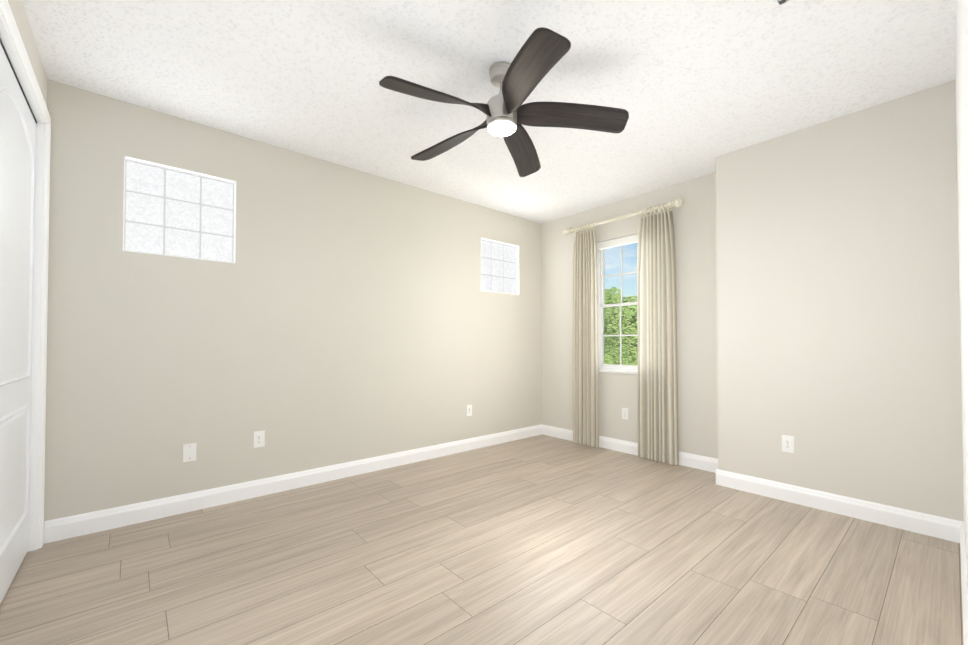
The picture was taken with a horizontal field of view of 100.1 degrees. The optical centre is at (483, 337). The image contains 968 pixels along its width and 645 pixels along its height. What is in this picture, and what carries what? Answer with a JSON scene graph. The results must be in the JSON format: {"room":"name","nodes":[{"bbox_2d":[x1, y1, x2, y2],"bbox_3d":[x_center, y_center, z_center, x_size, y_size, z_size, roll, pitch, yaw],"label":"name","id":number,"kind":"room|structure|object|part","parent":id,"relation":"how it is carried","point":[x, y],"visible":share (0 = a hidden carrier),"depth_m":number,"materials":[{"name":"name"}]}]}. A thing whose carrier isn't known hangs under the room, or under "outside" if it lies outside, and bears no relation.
{"room":"empty bedroom","nodes":[
{"label":"empty bedroom","id":0,"kind":"room"},
{"bbox_2d":[8,0,47,105],"bbox_3d":[-1.386,-0.191,0.910,0.100,2.750,3.840,1,-1,-41],"label":"wall","id":1,"kind":"structure","parent":0,"point":[22,22],"depth_m":2.01,"materials":[{"name":"beige paint"}]},
{"bbox_2d":[0,38,36,123],"bbox_3d":[-1.883,-1.246,1.482,0.073,0.010,2.166,1,-1,-41],"label":"closet track","id":2,"kind":"object","parent":1,"relation":"attached to","point":[7,56],"visible":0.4,"depth_m":1.93,"materials":[{"name":"grey"}]},
{"bbox_2d":[0,43,35,603],"bbox_3d":[-2.240,-0.022,1.907,0.045,2.420,1.019,1,-1,-41],"label":"closet door","id":3,"kind":"structure","parent":2,"relation":"hanging from","point":[17,159],"depth_m":1.94,"materials":[{"name":"white wood"}]},
{"bbox_2d":[0,0,50,551],"bbox_3d":[-1.873,-0.034,1.472,0.102,2.455,2.190,1,-1,-41],"label":"door frame","id":4,"kind":"structure","parent":1,"relation":"attached to","point":[7,42],"depth_m":2.31,"materials":[{"name":"white"}]},
{"bbox_2d":[43,79,541,542],"bbox_3d":[-1.256,-0.146,3.692,5.535,2.750,0.200,1,-1,-41],"label":"wall","id":5,"kind":"structure","parent":0,"point":[335,313],"depth_m":3.15,"materials":[{"name":"beige paint"}]},
{"bbox_2d":[124,160,233,261],"bbox_3d":[-2.170,-0.870,2.916,0.632,0.622,0.086,1,-1,-41],"label":"mortar","id":6,"kind":"object","parent":5,"relation":"in","point":[164,197],"visible":0.14,"depth_m":2.83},
{"bbox_2d":[125,161,232,261],"bbox_3d":[-2.144,-0.870,2.886,0.608,0.598,0.026,1,-1,-41],"label":"blocks","id":7,"kind":"object","parent":6,"relation":"in","point":[143,208],"visible":0.92,"depth_m":2.86},
{"bbox_2d":[123,156,235,262],"bbox_3d":[-2.122,-0.871,2.861,0.632,0.622,0.060,1,-1,-41],"label":"liner","id":8,"kind":"object","parent":5,"relation":"in","point":[187,172],"visible":0.79,"depth_m":2.87,"materials":[{"name":"white"}]},
{"bbox_2d":[183,443,195,461],"bbox_3d":[-2.065,0.805,2.844,0.076,0.124,0.013,1,-1,-41],"label":"outlet","id":9,"kind":"object","parent":5,"relation":"attached to","point":[189,452],"visible":1,"depth_m":2.84,"materials":[{"name":"white plastic"}]},
{"bbox_2d":[254,430,264,447],"bbox_3d":[-1.733,0.783,3.126,0.076,0.124,0.009,1,-1,-41],"label":"electrical outlet","id":10,"kind":"object","parent":5,"relation":"attached to","point":[259,438],"visible":1,"depth_m":3.12,"materials":[{"name":"white plastic"}]},
{"bbox_2d":[44,424,541,543],"bbox_3d":[-0.913,1.168,3.824,4.415,0.127,0.016,1,-1,-41],"label":"baseboard","id":11,"kind":"structure","parent":5,"relation":"attached to","point":[63,528],"depth_m":3.06,"materials":[{"name":"white wood"}]},
{"bbox_2d":[466,404,471,415],"bbox_3d":[-0.163,0.805,4.483,0.076,0.124,0.009,1,-1,-41],"label":"electrical outlet","id":12,"kind":"object","parent":5,"relation":"attached to","point":[468,410],"visible":1,"depth_m":4.48,"materials":[{"name":"white plastic"}]},
{"bbox_2d":[481,240,513,278],"bbox_3d":[0.133,-0.835,4.905,0.628,0.613,0.086,1,-1,-41],"label":"mortar","id":13,"kind":"object","parent":5,"relation":"in","point":[499,260],"visible":0.07,"depth_m":4.94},
{"bbox_2d":[481,240,514,293],"bbox_3d":[0.159,-0.835,4.875,0.604,0.589,0.026,1,-1,-41],"label":"window","id":14,"kind":"structure","parent":13,"relation":"in","point":[494,268],"depth_m":4.86,"materials":[{"name":"white glass"}]},
{"bbox_2d":[481,237,518,294],"bbox_3d":[0.180,-0.836,4.850,0.628,0.613,0.060,1,-1,-41],"label":"liner","id":15,"kind":"object","parent":5,"relation":"in","point":[516,268],"visible":0.6,"depth_m":5.04,"materials":[{"name":"white"}]},
{"bbox_2d":[0,435,962,644],"bbox_3d":[0.080,1.258,2.352,5.835,0.100,4.140,1,-1,-41],"label":"floor","id":16,"kind":"structure","parent":0,"point":[541,540],"depth_m":2.11,"materials":[{"name":"brown wood"}]},
{"bbox_2d":[22,0,955,223],"bbox_3d":[0.080,-1.592,2.398,5.835,0.100,4.140,1,-1,-41],"label":"ceiling","id":17,"kind":"structure","parent":0,"point":[694,88],"depth_m":2.35,"materials":[{"name":"white paint"}]},
{"bbox_2d":[379,27,628,176],"bbox_3d":[0.064,-1.363,2.327,1.353,0.362,1.368,1,-1,-41],"label":"ceiling fan","id":18,"kind":"object","parent":17,"relation":"hanging from","point":[542,52],"visible":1,"depth_m":2.26,"materials":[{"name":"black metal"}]},
{"bbox_3d":[-0.241,-1.266,2.127,0.632,0.122,0.188,1,-1,-41],"label":"blade","id":19,"kind":"part","parent":18,"relation":"part of","materials":[{"name":"brown wood"}]},
{"bbox_3d":[-0.220,-1.258,2.570,0.237,0.122,0.627,1,-1,-41],"label":"blade","id":20,"kind":"part","parent":18,"relation":"part of","materials":[{"name":"brown wood"}]},
{"bbox_3d":[0.102,-1.295,2.333,0.175,0.134,0.176,1,-1,-41],"label":"motor","id":21,"kind":"part","parent":18,"relation":"part of","materials":[{"name":"silver metal"}]},
{"bbox_2d":[488,121,515,136],"bbox_3d":[0.102,-1.193,2.331,0.164,0.022,0.164,1,-1,-41],"label":"diffuser","id":22,"kind":"object","parent":18,"relation":"attached to","point":[496,128],"depth_m":2.30,"materials":[{"name":"white glass"}]},
{"bbox_3d":[0.230,-1.256,2.725,0.579,0.122,0.374,1,-1,-41],"label":"blade","id":23,"kind":"part","parent":18,"relation":"part of","materials":[{"name":"brown wood"}]},
{"bbox_3d":[0.198,-1.269,1.931,0.337,0.122,0.597,1,-1,-41],"label":"blade","id":24,"kind":"part","parent":18,"relation":"part of","materials":[{"name":"brown wood"}]},
{"bbox_3d":[0.518,-1.262,2.316,0.508,0.122,0.479,1,-1,-41],"label":"blade","id":25,"kind":"part","parent":18,"relation":"part of","materials":[{"name":"brown wood"}]},
{"bbox_2d":[777,0,788,4],"bbox_3d":[1.353,-1.548,1.627,0.360,0.013,0.360,1,-1,-41],"label":"ceiling vent","id":26,"kind":"object","parent":17,"relation":"in","point":[780,2],"visible":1,"depth_m":1.86,"materials":[{"name":"grey metal"}]},
{"bbox_2d":[541,172,717,458],"bbox_3d":[1.505,-0.132,4.576,0.200,2.750,2.470,1,-1,-41],"label":"wall","id":27,"kind":"structure","parent":0,"point":[694,217],"depth_m":4.04,"materials":[{"name":"beige paint"}]},
{"bbox_2d":[596,234,637,371],"bbox_3d":[1.591,-0.367,4.432,0.113,1.473,0.802,1,-1,-41],"label":"window","id":28,"kind":"structure","parent":27,"relation":"in","point":[605,245],"depth_m":4.60,"materials":[{"name":"white plastic"}]},
{"bbox_2d":[596,234,637,249],"bbox_3d":[1.563,-1.061,4.418,0.038,0.083,0.794,1,-1,-41],"label":"shade","id":29,"kind":"object","parent":28,"relation":"attached to","point":[630,239],"depth_m":4.49,"materials":[{"name":"white"}]},
{"bbox_2d":[599,370,637,374],"bbox_3d":[1.556,0.377,4.389,0.078,0.026,0.802,1,-1,-41],"label":"window sill","id":30,"kind":"structure","parent":27,"relation":"attached to","point":[620,372],"depth_m":4.42,"materials":[{"name":"white stone"}]},
{"bbox_2d":[562,198,682,234],"bbox_3d":[1.445,-1.275,4.414,0.127,0.112,1.429,1,-1,-41],"label":"curtain rod","id":31,"kind":"object","parent":27,"relation":"attached to","point":[677,202],"visible":0.92,"depth_m":4.28,"materials":[{"name":"beige metal"}]},
{"bbox_2d":[588,222,594,230],"bbox_3d":[1.236,-1.271,4.623,0.083,0.094,0.014,1,-1,-41],"label":"curtain ring","id":32,"kind":"object","parent":31,"relation":"hanging from","point":[589,229],"depth_m":4.62,"materials":[{"name":"beige metal"}]},
{"bbox_2d":[573,229,598,447],"bbox_3d":[1.170,0.003,4.684,0.071,2.460,0.351,1,-1,-41],"label":"curtain","id":33,"kind":"object","parent":32,"relation":"hanging from","point":[585,369],"visible":1,"depth_m":4.67,"materials":[{"name":"fabric"}]},
{"bbox_2d":[641,202,670,216],"bbox_3d":[1.721,-1.280,4.062,0.083,0.094,0.278,1,-1,-41],"label":"curtain rings","id":34,"kind":"object","parent":31,"relation":"hanging from","point":[655,212],"visible":0.79,"depth_m":4.05,"materials":[{"name":"beige metal"}]},
{"bbox_2d":[637,210,678,465],"bbox_3d":[1.724,-0.007,4.045,0.071,2.460,0.399,1,-1,-41],"label":"curtain","id":35,"kind":"object","parent":34,"relation":"hanging from","point":[657,364],"visible":1,"depth_m":4.03,"materials":[{"name":"fabric"}]},
{"bbox_2d":[622,408,627,419],"bbox_3d":[1.523,0.822,4.380,0.009,0.124,0.076,1,-1,-41],"label":"electrical outlet","id":36,"kind":"object","parent":27,"relation":"attached to","point":[625,413],"visible":1,"depth_m":4.37,"materials":[{"name":"white plastic"}]},
{"bbox_2d":[542,424,717,472],"bbox_3d":[1.472,1.178,4.428,0.016,0.127,2.220,1,-1,-41],"label":"baseboard","id":37,"kind":"structure","parent":27,"relation":"attached to","point":[705,463],"depth_m":4.34,"materials":[{"name":"white wood"}]},
{"bbox_2d":[716,80,963,521],"bbox_3d":[2.684,-0.158,2.959,0.530,2.750,1.620,1,-1,-41],"label":"wall bump-out","id":38,"kind":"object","parent":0,"point":[838,317],"visible":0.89,"depth_m":2.77,"materials":[{"name":"beige paint"}]},
{"bbox_2d":[782,435,793,452],"bbox_3d":[2.263,0.792,3.019,0.009,0.124,0.076,1,-1,-41],"label":"electrical outlet","id":39,"kind":"object","parent":38,"relation":"attached to","point":[787,443],"visible":1,"depth_m":3.02,"materials":[{"name":"white plastic"}]},
{"bbox_2d":[716,469,962,542],"bbox_3d":[2.374,1.153,2.879,0.016,0.127,1.336,1,-1,-41],"label":"baseboard","id":40,"kind":"structure","parent":38,"relation":"attached to","point":[948,529],"depth_m":2.75,"materials":[{"name":"white wood"}]},
{"bbox_2d":[955,0,967,584],"bbox_3d":[1.010,-0.194,0.740,5.105,2.750,0.150,1,-1,-41],"label":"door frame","id":41,"kind":"structure","parent":0,"point":[961,73],"depth_m":1.47,"materials":[{"name":"white paint"}]},
{"bbox_2d":[960,522,967,644],"bbox_3d":[1.540,1.127,1.287,3.360,0.127,0.016,1,-1,-41],"label":"baseboard","id":42,"kind":"structure","parent":41,"relation":"attached to","point":[964,585],"depth_m":1.77,"materials":[{"name":"white wood"}]},
{"bbox_3d":[4.603,3.749,8.410,2.278,7.114,3.640,1,-1,-41],"label":"trunk","id":43,"kind":"object","parent":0,"visible":0},
{"bbox_2d":[604,286,637,365],"bbox_3d":[6.288,2.473,9.472,10.193,7.506,11.301,1,-1,-41],"label":"tree","id":44,"kind":"object","parent":43,"relation":"attached to","point":[628,354],"depth_m":8.27,"materials":[{"name":"green plant"}]}
]}

